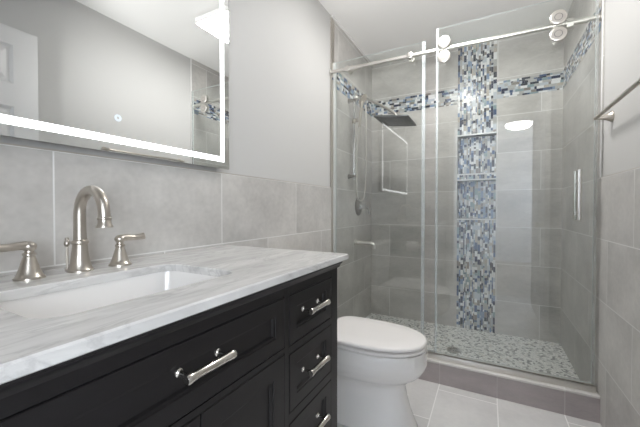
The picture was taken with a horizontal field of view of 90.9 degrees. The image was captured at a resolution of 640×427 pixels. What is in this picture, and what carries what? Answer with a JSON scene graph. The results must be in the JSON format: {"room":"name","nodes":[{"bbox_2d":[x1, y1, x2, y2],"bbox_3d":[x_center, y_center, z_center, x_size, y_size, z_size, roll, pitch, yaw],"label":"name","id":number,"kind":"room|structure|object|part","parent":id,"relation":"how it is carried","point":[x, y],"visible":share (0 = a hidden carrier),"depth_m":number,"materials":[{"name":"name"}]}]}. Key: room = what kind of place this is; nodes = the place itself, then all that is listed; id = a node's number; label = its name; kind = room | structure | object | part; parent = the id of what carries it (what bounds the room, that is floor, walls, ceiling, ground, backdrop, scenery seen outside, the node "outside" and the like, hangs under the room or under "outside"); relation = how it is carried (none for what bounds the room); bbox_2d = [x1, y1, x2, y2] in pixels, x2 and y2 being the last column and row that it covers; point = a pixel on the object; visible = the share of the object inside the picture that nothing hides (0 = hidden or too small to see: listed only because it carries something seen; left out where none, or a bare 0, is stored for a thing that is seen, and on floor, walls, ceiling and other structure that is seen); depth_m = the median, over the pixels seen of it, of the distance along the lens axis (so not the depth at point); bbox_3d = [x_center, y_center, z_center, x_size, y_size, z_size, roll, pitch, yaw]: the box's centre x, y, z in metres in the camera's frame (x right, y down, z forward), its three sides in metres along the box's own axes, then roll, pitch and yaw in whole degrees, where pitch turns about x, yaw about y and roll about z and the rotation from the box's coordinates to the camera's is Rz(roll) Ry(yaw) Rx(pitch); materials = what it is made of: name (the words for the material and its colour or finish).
{"room":"bathroom","nodes":[
{"label":"bathroom","id":0,"kind":"room"},
{"bbox_2d":[0,0,371,318],"bbox_3d":[-0.278,-0.151,1.767,0.124,2.587,3.540,0,1,28],"label":"wall","id":1,"kind":"structure","parent":0,"point":[280,50],"depth_m":1.55,"materials":[{"name":"grey paint"}]},
{"bbox_2d":[0,0,228,169],"bbox_3d":[-0.697,-0.569,0.828,0.039,0.773,1.220,0,1,28],"label":"mirror","id":2,"kind":"object","parent":1,"relation":"attached to","point":[143,78],"visible":1,"depth_m":0.96,"materials":[{"name":"grey mirror"}]},
{"bbox_2d":[0,142,329,187],"bbox_3d":[-0.467,-0.175,1.298,0.008,0.004,2.295,0,1,28],"label":"trim","id":3,"kind":"structure","parent":1,"relation":"attached to","point":[0,142],"depth_m":1.01,"materials":[{"name":"grey tile"}]},
{"bbox_2d":[331,17,333,252],"bbox_3d":[0.093,-0.199,2.335,0.004,2.467,0.056,0,1,28],"label":"trim","id":4,"kind":"structure","parent":1,"relation":"attached to","point":[332,20],"depth_m":2.32,"materials":[{"name":"grey metal"}]},
{"bbox_2d":[331,15,369,61],"bbox_3d":[0.302,-1.450,2.701,0.012,0.016,0.911,0,1,28],"label":"trim","id":5,"kind":"structure","parent":1,"relation":"attached to","point":[332,16],"depth_m":2.57,"materials":[{"name":"white paint"}]},
{"bbox_2d":[348,96,358,178],"bbox_3d":[0.274,-0.617,2.576,0.085,0.675,0.044,0,1,28],"label":"slide bar","id":6,"kind":"object","parent":1,"relation":"attached to","point":[353,100],"visible":1,"depth_m":2.57,"materials":[{"name":"silver metal"}]},
{"bbox_2d":[356,94,366,201],"bbox_3d":[0.342,-0.527,2.595,0.090,0.858,0.215,0,1,8],"label":"shower","id":7,"kind":"object","parent":6,"relation":"attached to","point":[362,99],"visible":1,"depth_m":2.57,"materials":[{"name":"silver metal"}]},
{"bbox_3d":[0.331,-0.799,2.537,0.045,0.203,0.025,0,1,28],"label":"handle","id":8,"kind":"part","parent":7,"relation":"part of","materials":[{"name":"silver metal"}]},
{"bbox_2d":[355,197,369,215],"bbox_3d":[0.382,-0.063,2.788,0.088,0.163,0.163,0,1,28],"label":"shower valve","id":9,"kind":"object","parent":1,"relation":"attached to","point":[359,206],"visible":0.98,"depth_m":2.77,"materials":[{"name":"silver metal"}]},
{"bbox_3d":[0.351,-0.063,2.804,0.020,0.163,0.163,0,1,28],"label":"plate","id":10,"kind":"part","parent":9,"relation":"part of","materials":[{"name":"silver metal"}]},
{"bbox_3d":[0.400,-0.041,2.801,0.069,0.100,0.097,0,1,28],"label":"lever","id":11,"kind":"part","parent":9,"relation":"part of","materials":[{"name":"silver metal"}]},
{"bbox_2d":[354,239,375,248],"bbox_3d":[0.391,0.261,2.708,0.184,0.075,0.060,0,1,28],"label":"spout","id":12,"kind":"object","parent":1,"relation":"attached to","point":[356,242],"visible":1,"depth_m":2.70,"materials":[{"name":"silver metal"}]},
{"bbox_2d":[355,94,415,125],"bbox_3d":[0.474,-0.862,2.493,0.512,0.333,0.322,0,1,28],"label":"shower head","id":13,"kind":"object","parent":1,"relation":"attached to","point":[386,120],"visible":0.89,"depth_m":2.43},
{"bbox_3d":[0.463,-0.872,2.572,0.034,0.276,0.412,-1,1,-41],"label":"arm","id":14,"kind":"part","parent":13,"relation":"part of","materials":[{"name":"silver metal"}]},
{"bbox_2d":[330,11,601,74],"bbox_3d":[0.758,-1.010,1.960,1.519,0.074,0.082,0,1,28],"label":"rail","id":15,"kind":"object","parent":1,"relation":"attached to","point":[569,23],"visible":0.95,"depth_m":1.84,"materials":[{"name":"silver metal"}]},
{"bbox_2d":[435,0,595,383],"bbox_3d":[1.055,-0.131,1.768,0.770,1.996,0.103,0,1,28],"label":"door","id":16,"kind":"structure","parent":15,"relation":"hanging from","point":[557,17],"depth_m":1.65,"materials":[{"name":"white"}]},
{"bbox_3d":[1.341,-0.096,1.650,0.025,0.256,0.043,0,1,28],"label":"handle","id":17,"kind":"part","parent":16,"relation":"part of","materials":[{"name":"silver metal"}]},
{"bbox_3d":[1.314,-0.095,1.601,0.025,0.256,0.051,0,1,28],"label":"handle","id":18,"kind":"part","parent":16,"relation":"part of","materials":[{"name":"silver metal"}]},
{"bbox_2d":[318,0,572,61],"bbox_3d":[0.448,-1.488,1.371,1.760,0.100,3.560,0,1,28],"label":"ceiling","id":19,"kind":"structure","parent":0,"point":[376,26],"depth_m":2.37,"materials":[{"name":"white paint"}]},
{"bbox_2d":[371,29,563,342],"bbox_3d":[1.227,-0.167,2.852,1.760,2.587,0.208,0,1,28],"label":"wall","id":20,"kind":"structure","parent":0,"point":[490,214],"depth_m":2.71,"materials":[{"name":"grey tile"}]},
{"bbox_2d":[337,313,601,426],"bbox_3d":[0.396,1.085,1.312,1.520,0.130,3.340,0,1,28],"label":"floor","id":21,"kind":"structure","parent":0,"point":[432,404],"depth_m":1.89,"materials":[{"name":"grey tile"}]},
{"bbox_2d":[0,262,341,426],"bbox_3d":[-0.440,0.615,0.717,0.593,0.888,1.204,0,1,28],"label":"vanity cabinet","id":22,"kind":"object","parent":21,"relation":"on","point":[267,357],"visible":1,"depth_m":0.61,"materials":[{"name":"black paint"}]},
{"bbox_3d":[-0.231,0.290,0.590,0.020,0.131,0.545,0,1,28],"label":"drawer","id":23,"kind":"part","parent":22,"relation":"part of","materials":[{"name":"black paint"}]},
{"bbox_2d":[0,245,347,384],"bbox_3d":[-0.446,0.160,0.716,0.580,0.020,1.239,0,1,28],"label":"countertop","id":24,"kind":"structure","parent":22,"relation":"on","point":[28,346],"depth_m":0.60,"materials":[{"name":"white stone"}]},
{"bbox_2d":[0,185,145,280],"bbox_3d":[-0.588,0.039,0.782,0.177,0.219,0.361,0,1,28],"label":"faucet","id":25,"kind":"object","parent":24,"relation":"on","point":[29,269],"visible":1,"depth_m":0.80,"materials":[{"name":"silver metal"}]},
{"bbox_3d":[-0.683,0.074,0.688,0.031,0.024,0.104,0,1,28],"label":"lever","id":26,"kind":"part","parent":25,"relation":"part of","materials":[{"name":"silver metal"}]},
{"bbox_3d":[-0.666,0.117,0.722,0.057,0.066,0.057,0,1,28],"label":"handle","id":27,"kind":"part","parent":25,"relation":"part of","materials":[{"name":"silver metal"}]},
{"bbox_3d":[-0.660,0.104,0.821,0.014,0.087,0.014,0,1,28],"label":"lift rod","id":28,"kind":"part","parent":25,"relation":"part of","materials":[{"name":"silver metal"}]},
{"bbox_3d":[-0.569,-0.001,0.786,0.147,0.140,0.037,0,1,28],"label":"spout","id":29,"kind":"part","parent":25,"relation":"part of","materials":[{"name":"silver metal"}]},
{"bbox_3d":[-0.571,0.114,0.900,0.057,0.066,0.057,0,1,28],"label":"handle","id":30,"kind":"part","parent":25,"relation":"part of","materials":[{"name":"silver metal"}]},
{"bbox_3d":[-0.557,0.070,0.923,0.031,0.024,0.084,0,1,28],"label":"lever","id":31,"kind":"part","parent":25,"relation":"part of","materials":[{"name":"silver metal"}]},
{"bbox_2d":[0,271,216,318],"bbox_3d":[-0.420,0.253,0.689,0.322,0.162,0.455,0,1,28],"label":"sink","id":32,"kind":"object","parent":24,"relation":"in","point":[76,300],"visible":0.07,"depth_m":0.76,"materials":[{"name":"white ceramic"}]},
{"bbox_3d":[-0.295,0.643,0.474,0.020,0.533,0.271,0,1,28],"label":"door","id":33,"kind":"part","parent":22,"relation":"part of","materials":[{"name":"black paint"}]},
{"bbox_3d":[-0.209,0.280,0.584,0.044,0.020,0.114,0,1,28],"label":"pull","id":34,"kind":"part","parent":22,"relation":"part of","materials":[{"name":"silver metal"}]},
{"bbox_3d":[-0.166,0.640,0.717,0.020,0.533,0.271,0,1,28],"label":"door","id":35,"kind":"part","parent":22,"relation":"part of","materials":[{"name":"black paint"}]},
{"bbox_3d":[-0.031,0.649,0.970,0.020,0.157,0.253,0,1,28],"label":"drawer","id":36,"kind":"part","parent":22,"relation":"part of","materials":[{"name":"black paint"}]},
{"bbox_3d":[-0.031,0.460,0.967,0.020,0.159,0.253,0,1,28],"label":"drawer","id":37,"kind":"part","parent":22,"relation":"part of","materials":[{"name":"black paint"}]},
{"bbox_3d":[-0.031,0.287,0.965,0.020,0.136,0.253,0,1,28],"label":"drawer","id":38,"kind":"part","parent":22,"relation":"part of","materials":[{"name":"black paint"}]},
{"bbox_3d":[-0.011,0.458,0.957,0.044,0.020,0.114,0,1,28],"label":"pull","id":39,"kind":"part","parent":22,"relation":"part of","materials":[{"name":"silver metal"}]},
{"bbox_3d":[-0.011,0.280,0.954,0.044,0.020,0.114,0,1,28],"label":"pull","id":40,"kind":"part","parent":22,"relation":"part of","materials":[{"name":"silver metal"}]},
{"bbox_3d":[-0.011,0.647,0.960,0.044,0.020,0.114,0,1,28],"label":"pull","id":41,"kind":"part","parent":22,"relation":"part of","materials":[{"name":"silver metal"}]},
{"bbox_2d":[337,316,426,426],"bbox_3d":[0.169,0.654,1.659,0.758,0.781,0.450,0,1,28],"label":"toilet","id":42,"kind":"object","parent":21,"relation":"on","point":[376,359],"visible":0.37,"depth_m":1.50,"materials":[{"name":"white ceramic"}]},
{"bbox_3d":[0.285,0.633,1.597,0.489,0.016,0.360,0,1,28],"label":"seat","id":43,"kind":"part","parent":42,"relation":"part of","materials":[{"name":"white plastic"}]},
{"bbox_3d":[0.278,0.608,1.601,0.507,0.021,0.362,0,1,28],"label":"lid","id":44,"kind":"part","parent":42,"relation":"part of","materials":[{"name":"white plastic"}]},
{"bbox_2d":[446,346,460,352],"bbox_3d":[0.984,1.002,2.318,0.103,0.005,0.103,0,1,28],"label":"shower drain","id":45,"kind":"object","parent":21,"relation":"on","point":[450,349],"visible":1,"depth_m":2.31,"materials":[{"name":"silver metal"}]},
{"bbox_2d":[418,349,599,422],"bbox_3d":[0.757,0.972,1.987,1.520,0.136,0.151,0,1,28],"label":"shower curb","id":46,"kind":"object","parent":21,"relation":"on","point":[580,404],"visible":0.4,"depth_m":1.74,"materials":[{"name":"grey tile"}]},
{"bbox_2d":[333,42,424,252],"bbox_3d":[0.392,-0.106,2.201,0.654,2.011,0.022,0,1,28],"label":"fixed glass panel","id":47,"kind":"object","parent":46,"relation":"on","point":[334,64],"visible":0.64,"depth_m":2.34,"materials":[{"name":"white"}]},
{"bbox_2d":[427,348,595,392],"bbox_3d":[0.750,0.882,1.963,1.490,0.044,0.054,0,1,28],"label":"threshold","id":48,"kind":"object","parent":46,"relation":"on","point":[431,353],"visible":0.8,"depth_m":1.76,"materials":[{"name":"white stone"}]},
{"bbox_2d":[560,0,639,426],"bbox_3d":[1.165,-0.139,0.997,0.124,2.587,3.540,0,1,28],"label":"wall","id":49,"kind":"structure","parent":0,"point":[611,312],"depth_m":1.54,"materials":[{"name":"grey paint"}]},
{"bbox_2d":[599,0,603,177],"bbox_3d":[1.411,-0.810,1.576,0.004,1.264,0.012,0,1,28],"label":"trim","id":50,"kind":"structure","parent":49,"relation":"attached to","point":[602,0],"depth_m":1.58,"materials":[{"name":"white paint"}]},
{"bbox_2d":[593,78,639,121],"bbox_3d":[1.179,-0.447,1.198,0.068,0.052,0.687,0,1,28],"label":"towel bar","id":51,"kind":"object","parent":49,"relation":"attached to","point":[609,116],"visible":1,"depth_m":1.31,"materials":[{"name":"silver metal"}]},
{"bbox_3d":[1.328,-0.451,1.478,0.068,0.052,0.052,0,1,28],"label":"post","id":52,"kind":"part","parent":51,"relation":"part of","materials":[{"name":"silver metal"}]},
{"bbox_2d":[602,167,639,177],"bbox_3d":[0.877,-0.165,0.570,0.008,0.004,2.275,0,1,28],"label":"trim","id":53,"kind":"structure","parent":49,"relation":"attached to","point":[636,167],"depth_m":1.33,"materials":[{"name":"grey tile"}]}
]}

